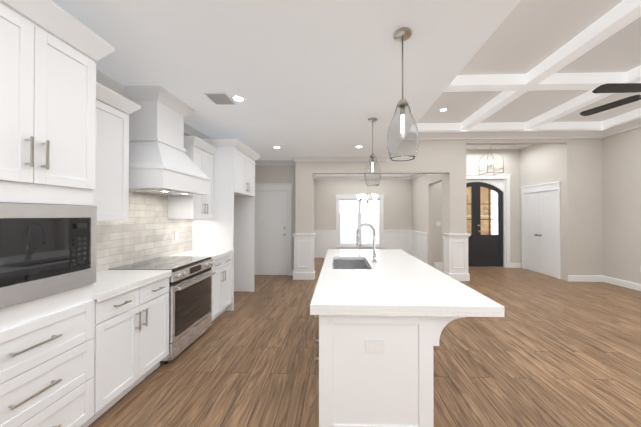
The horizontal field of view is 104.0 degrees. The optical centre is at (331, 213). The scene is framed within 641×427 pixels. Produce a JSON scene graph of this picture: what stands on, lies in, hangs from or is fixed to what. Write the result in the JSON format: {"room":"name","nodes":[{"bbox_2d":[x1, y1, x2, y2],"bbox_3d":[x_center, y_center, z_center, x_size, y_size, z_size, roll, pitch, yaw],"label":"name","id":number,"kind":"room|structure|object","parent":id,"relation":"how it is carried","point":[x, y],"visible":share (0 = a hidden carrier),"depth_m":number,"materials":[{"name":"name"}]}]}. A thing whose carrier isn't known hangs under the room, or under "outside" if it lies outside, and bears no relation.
{"room":"kitchen","nodes":[
{"label":"kitchen","id":0,"kind":"room"},
{"bbox_2d":[93,82,140,220],"bbox_3d":[-1.998,-0.472,2.025,0.408,1.070,0.648,0,0,2],"label":"upper cabinet","id":1,"kind":"object","parent":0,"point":[111,190],"visible":0.23,"depth_m":2.11,"materials":[{"name":"white paint"}]},
{"bbox_2d":[96,191,191,271],"bbox_3d":[-2.176,0.148,2.765,0.009,0.800,2.124,0,0,2],"label":"tile backsplash","id":2,"kind":"structure","parent":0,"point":[148,229],"depth_m":2.87,"materials":[{"name":"beige tile"}]},
{"bbox_2d":[175,232,178,240],"bbox_3d":[-2.145,0.315,3.466,0.011,0.115,0.075,0,0,2],"label":"outlet","id":3,"kind":"object","parent":2,"relation":"attached to","point":[176,235],"visible":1,"depth_m":3.46,"materials":[{"name":"white plastic"}]},
{"bbox_2d":[122,85,209,194],"bbox_3d":[-1.882,-0.760,2.827,0.592,1.060,0.864,0,0,2],"label":"range hood","id":4,"kind":"object","parent":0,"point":[161,162],"visible":0.88,"depth_m":2.61,"materials":[{"name":"white paint"}]},
{"bbox_2d":[167,136,217,218],"bbox_3d":[-1.953,-0.462,3.527,0.408,1.070,0.598,0,0,2],"label":"upper cabinet","id":5,"kind":"object","parent":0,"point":[199,153],"visible":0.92,"depth_m":3.37,"materials":[{"name":"white paint"}]},
{"bbox_2d":[255,165,294,274],"bbox_3d":[-1.437,-0.310,6.128,1.230,3.600,0.150,0,0,2],"label":"wall","id":6,"kind":"structure","parent":0,"point":[263,173],"depth_m":6.05,"materials":[{"name":"beige paint"}]},
{"bbox_2d":[96,69,211,138],"bbox_3d":[-2.162,-1.247,1.998,0.085,0.100,8.160,0,0,2],"label":"crown molding","id":7,"kind":"structure","parent":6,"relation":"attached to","point":[103,79],"depth_m":2.49,"materials":[{"name":"white paint"}]},
{"bbox_2d":[254,191,287,274],"bbox_3d":[-1.465,0.469,6.003,0.800,2.020,0.087,0,0,2],"label":"entry door","id":8,"kind":"structure","parent":6,"relation":"in","point":[271,232],"depth_m":6.04,"materials":[{"name":"white paint"}]},
{"bbox_2d":[255,183,292,275],"bbox_3d":[-1.465,0.384,6.026,1.048,2.210,0.042,0,0,2],"label":"door frame","id":9,"kind":"structure","parent":6,"relation":"attached to","point":[275,187],"depth_m":6.01,"materials":[{"name":"white paint"}]},
{"bbox_2d":[255,160,294,164],"bbox_3d":[-1.405,-1.221,6.016,1.180,0.100,0.085,0,0,2],"label":"crown molding","id":10,"kind":"structure","parent":6,"relation":"attached to","point":[258,162],"depth_m":6.01,"materials":[{"name":"white paint"}]},
{"bbox_2d":[314,230,335,257],"bbox_3d":[-0.220,1.030,8.503,0.740,0.950,0.029,0,0,2],"label":"wainscoting","id":11,"kind":"structure","parent":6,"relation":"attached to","point":[324,240],"depth_m":8.51,"materials":[{"name":"white paint"}]},
{"bbox_2d":[335,194,384,248],"bbox_3d":[0.950,0.283,8.519,1.660,1.865,0.160,0,0,2],"label":"dining room window","id":12,"kind":"structure","parent":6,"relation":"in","point":[353,213],"depth_m":8.52,"materials":[{"name":"white glass"}]},
{"bbox_2d":[317,176,409,179],"bbox_3d":[1.058,-1.205,8.454,3.300,0.100,0.085,0,0,2],"label":"crown molding","id":13,"kind":"structure","parent":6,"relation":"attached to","point":[318,177],"depth_m":8.45,"materials":[{"name":"white paint"}]},
{"bbox_2d":[384,230,409,253],"bbox_3d":[2.199,1.030,8.431,0.900,0.950,0.029,0,0,2],"label":"wainscoting","id":14,"kind":"structure","parent":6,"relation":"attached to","point":[393,239],"depth_m":8.44,"materials":[{"name":"white paint"}]},
{"bbox_2d":[51,0,520,175],"bbox_3d":[0.192,-1.710,3.187,4.720,0.840,10.670,0,0,2],"label":"ceiling","id":15,"kind":"structure","parent":0,"point":[313,77],"depth_m":2.09,"materials":[{"name":"white paint"}]},
{"bbox_2d":[203,92,235,104],"bbox_3d":[-1.250,-1.286,2.812,0.240,0.011,0.280,0,0,2],"label":"ceiling vent","id":16,"kind":"object","parent":15,"relation":"in","point":[220,98],"visible":1,"depth_m":2.79,"materials":[{"name":"grey metal"}]},
{"bbox_2d":[231,96,244,101],"bbox_3d":[-1.050,-1.289,2.816,0.150,0.005,0.150,0,0,2],"label":"recessed light","id":17,"kind":"object","parent":15,"relation":"in","point":[238,98],"visible":1,"depth_m":2.81,"materials":[{"name":"white"}]},
{"bbox_2d":[357,186,377,203],"bbox_3d":[1.021,-0.763,7.147,0.618,0.999,0.593,0,0,2],"label":"dining chandelier","id":18,"kind":"object","parent":15,"relation":"hanging from","point":[374,196],"visible":0.9,"depth_m":7.11,"materials":[{"name":"silver metal"}]},
{"bbox_2d":[364,117,380,185],"bbox_3d":[0.559,-0.835,3.416,0.224,0.904,0.224,0,0,2],"label":"pendant light","id":19,"kind":"object","parent":15,"relation":"hanging from","point":[372,175],"visible":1,"depth_m":3.34,"materials":[{"name":"clear glass"}]},
{"bbox_2d":[387,27,418,160],"bbox_3d":[0.511,-0.846,1.806,0.224,0.904,0.224,0,0,2],"label":"pendant light","id":20,"kind":"object","parent":15,"relation":"hanging from","point":[402,138],"visible":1,"depth_m":1.74,"materials":[{"name":"clear glass"}]},
{"bbox_2d":[88,258,640,426],"bbox_3d":[1.853,1.520,3.182,8.500,0.100,11.200,0,0,2],"label":"floor","id":21,"kind":"structure","parent":0,"point":[547,351],"depth_m":2.43,"materials":[{"name":"brown wood"}]},
{"bbox_2d":[0,0,114,426],"bbox_3d":[-1.874,0.149,1.378,0.693,2.620,0.755,0,0,2],"label":"tall cabinet","id":22,"kind":"object","parent":21,"relation":"on","point":[51,52],"visible":0.94,"depth_m":1.40,"materials":[{"name":"white paint"}]},
{"bbox_2d":[0,203,96,308],"bbox_3d":[-1.829,0.203,1.344,0.490,0.508,0.680,0,0,2],"label":"built-in microwave","id":23,"kind":"object","parent":22,"relation":"in","point":[46,249],"visible":1,"depth_m":1.38,"materials":[{"name":"black glass"}]},
{"bbox_2d":[82,277,168,426],"bbox_3d":[-1.867,1.024,2.054,0.667,0.879,0.735,0,0,2],"label":"base cabinet","id":24,"kind":"object","parent":21,"relation":"on","point":[131,351],"visible":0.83,"depth_m":1.95,"materials":[{"name":"white paint"}]},
{"bbox_2d":[92,270,171,302],"bbox_3d":[-1.871,0.572,2.058,0.638,0.058,0.735,0,0,2],"label":"countertop","id":25,"kind":"structure","parent":24,"relation":"on","point":[108,284],"depth_m":2.06,"materials":[{"name":"white stone"}]},
{"bbox_2d":[108,256,215,363],"bbox_3d":[-1.822,1.005,2.804,0.713,0.926,0.760,0,0,2],"label":"range","id":26,"kind":"object","parent":21,"relation":"on","point":[190,300],"visible":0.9,"depth_m":2.68,"materials":[{"name":"silver metal"}]},
{"bbox_2d":[211,254,231,321],"bbox_3d":[-1.824,1.033,3.500,0.667,0.879,0.625,0,0,2],"label":"base cabinet","id":27,"kind":"object","parent":21,"relation":"on","point":[221,287],"visible":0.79,"depth_m":3.48,"materials":[{"name":"white paint"}]},
{"bbox_2d":[168,250,232,260],"bbox_3d":[-1.829,0.582,3.503,0.638,0.058,0.625,0,0,2],"label":"countertop","id":28,"kind":"structure","parent":27,"relation":"on","point":[216,254],"depth_m":3.46,"materials":[{"name":"white stone"}]},
{"bbox_2d":[192,138,260,310],"bbox_3d":[-1.765,0.178,4.303,0.738,2.600,1.110,0,0,2],"label":"tall cabinet","id":29,"kind":"object","parent":21,"relation":"on","point":[230,225],"visible":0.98,"depth_m":3.83,"materials":[{"name":"white paint"}]},
{"bbox_2d":[292,233,315,279],"bbox_3d":[-0.628,0.970,5.735,0.510,1.035,0.270,0,0,2],"label":"pedestal","id":30,"kind":"object","parent":21,"relation":"on","point":[304,256],"visible":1,"depth_m":5.63,"materials":[{"name":"white paint"}]},
{"bbox_2d":[310,257,504,426],"bbox_3d":[0.472,1.026,2.669,1.130,0.881,2.414,0,0,2],"label":"kitchen island","id":31,"kind":"object","parent":21,"relation":"on","point":[393,387],"depth_m":1.51,"materials":[{"name":"white paint"}]},
{"bbox_2d":[365,339,384,351],"bbox_3d":[0.260,0.797,1.507,0.115,0.075,0.008,0,0,2],"label":"outlet","id":32,"kind":"object","parent":31,"relation":"attached to","point":[374,345],"visible":1,"depth_m":1.50,"materials":[{"name":"white plastic"}]},
{"bbox_2d":[310,249,503,312],"bbox_3d":[0.472,0.567,2.672,1.130,0.039,2.414,0,0,2],"label":"island countertop","id":33,"kind":"structure","parent":31,"relation":"on","point":[397,280],"depth_m":1.83,"materials":[{"name":"white stone"}]},
{"bbox_2d":[332,259,368,268],"bbox_3d":[0.182,0.719,2.832,0.454,0.258,0.790,0,0,2],"label":"island sink","id":34,"kind":"object","parent":33,"relation":"in","point":[349,264],"visible":0.21,"depth_m":3.19,"materials":[{"name":"silver metal"}]},
{"bbox_2d":[356,223,376,261],"bbox_3d":[0.396,0.329,2.857,0.237,0.437,0.112,0,0,2],"label":"island faucet","id":35,"kind":"object","parent":33,"relation":"on","point":[357,241],"visible":1,"depth_m":2.82,"materials":[{"name":"silver metal"}]},
{"bbox_2d":[443,233,470,280],"bbox_3d":[2.811,0.969,5.633,0.490,1.035,0.270,0,0,2],"label":"pedestal","id":36,"kind":"object","parent":21,"relation":"on","point":[456,256],"visible":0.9,"depth_m":5.53,"materials":[{"name":"white paint"}]},
{"bbox_2d":[295,138,602,280],"bbox_3d":[2.546,-0.314,5.649,6.740,3.600,0.150,0,0,2],"label":"wall","id":37,"kind":"structure","parent":0,"point":[600,206],"depth_m":5.67,"materials":[{"name":"beige paint"}]},
{"bbox_2d":[410,174,421,178],"bbox_3d":[2.626,-1.214,7.079,0.085,0.100,2.520,0,0,2],"label":"crown molding","id":38,"kind":"structure","parent":37,"relation":"attached to","point":[413,176],"depth_m":8.02,"materials":[{"name":"white paint"}]},
{"bbox_2d":[410,230,427,263],"bbox_3d":[2.657,1.025,7.693,0.060,0.950,1.480,0,0,2],"label":"wainscoting","id":39,"kind":"structure","parent":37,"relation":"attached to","point":[414,243],"depth_m":7.64,"materials":[{"name":"white paint"}]},
{"bbox_2d":[434,262,441,271],"bbox_3d":[2.805,1.424,6.346,0.016,0.135,1.280,0,0,2],"label":"baseboard","id":40,"kind":"structure","parent":37,"relation":"attached to","point":[436,266],"depth_m":6.64,"materials":[{"name":"white paint"}]},
{"bbox_2d":[290,130,602,161],"bbox_3d":[2.439,-1.484,5.520,6.705,0.620,0.130,0,0,2],"label":"crown molding","id":41,"kind":"structure","parent":37,"relation":"attached to","point":[512,134],"depth_m":5.50,"materials":[{"name":"white paint"}]},
{"bbox_2d":[466,182,502,266],"bbox_3d":[4.047,0.299,7.010,1.470,2.368,0.083,0,0,2],"label":"double front door","id":42,"kind":"structure","parent":37,"relation":"in","point":[485,220],"depth_m":7.01,"materials":[{"name":"grey wood"}]},
{"bbox_2d":[466,174,510,267],"bbox_3d":[4.047,0.203,7.011,1.820,2.585,0.188,0,0,2],"label":"door frame","id":43,"kind":"structure","parent":37,"relation":"attached to","point":[501,182],"depth_m":6.93,"materials":[{"name":"white paint"}]},
{"bbox_2d":[510,263,520,267],"bbox_3d":[5.070,1.427,6.911,0.290,0.135,0.016,0,0,2],"label":"baseboard","id":44,"kind":"structure","parent":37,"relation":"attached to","point":[512,265],"depth_m":6.90,"materials":[{"name":"white paint"}]},
{"bbox_2d":[520,181,560,278],"bbox_3d":[5.172,0.385,6.252,0.042,2.210,1.228,0,0,2],"label":"door frame","id":45,"kind":"structure","parent":37,"relation":"attached to","point":[543,187],"depth_m":5.82,"materials":[{"name":"white paint"}]},
{"bbox_2d":[524,190,556,277],"bbox_3d":[5.150,0.470,6.252,0.087,2.020,1.000,0,0,2],"label":"double closet door","id":46,"kind":"structure","parent":37,"relation":"in","point":[540,229],"depth_m":6.20,"materials":[{"name":"white paint"}]},
{"bbox_2d":[568,275,602,281],"bbox_3d":[5.527,1.418,5.467,0.710,0.135,0.016,0,0,2],"label":"baseboard","id":47,"kind":"structure","parent":37,"relation":"attached to","point":[593,278],"depth_m":5.46,"materials":[{"name":"white paint"}]},
{"bbox_2d":[417,0,640,122],"bbox_3d":[3.482,-2.055,1.656,4.650,0.170,7.800,0,0,2],"label":"ceiling","id":48,"kind":"structure","parent":0,"point":[526,36],"depth_m":3.17,"materials":[{"name":"grey paint"}]},
{"bbox_2d":[417,0,640,130],"bbox_3d":[3.482,-1.895,1.655,4.650,0.150,7.800,0,0,2],"label":"grid","id":49,"kind":"object","parent":48,"relation":"attached to","point":[542,75],"visible":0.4,"depth_m":3.53,"materials":[{"name":"white paint"}]},
{"bbox_2d":[579,83,640,115],"bbox_3d":[3.475,-1.540,2.623,1.378,0.844,1.438,0,0,2],"label":"ceiling fan","id":50,"kind":"object","parent":48,"relation":"hanging from","point":[620,88],"visible":1,"depth_m":2.69,"materials":[{"name":"black metal"}]},
{"bbox_2d":[603,127,640,283],"bbox_3d":[5.884,-0.340,1.649,0.150,3.600,7.950,0,0,2],"label":"wall","id":51,"kind":"structure","parent":0,"point":[621,151],"depth_m":5.09,"materials":[{"name":"beige paint"}]},
{"bbox_2d":[602,117,640,137],"bbox_3d":[5.741,-1.745,1.587,0.130,0.150,7.800,0,0,2],"label":"crown molding","id":52,"kind":"structure","parent":51,"relation":"attached to","point":[635,123],"depth_m":5.03,"materials":[{"name":"white paint"}]},
{"bbox_2d":[603,275,640,290],"bbox_3d":[5.799,1.392,1.565,0.016,0.135,7.800,0,0,2],"label":"baseboard","id":53,"kind":"structure","parent":51,"relation":"attached to","point":[636,286],"depth_m":5.08,"materials":[{"name":"white paint"}]},
{"bbox_3d":[3.996,-2.024,6.333,2.400,0.170,1.280,0,0,2],"label":"ceiling","id":54,"kind":"structure","parent":0,"visible":0},
{"bbox_2d":[479,145,503,174],"bbox_3d":[4.027,-1.470,6.338,0.396,0.936,0.396,0,0,2],"label":"lantern chandelier","id":55,"kind":"object","parent":54,"relation":"hanging from","point":[491,164],"visible":0.92,"depth_m":6.28,"materials":[{"name":"silver metal"}]}
]}

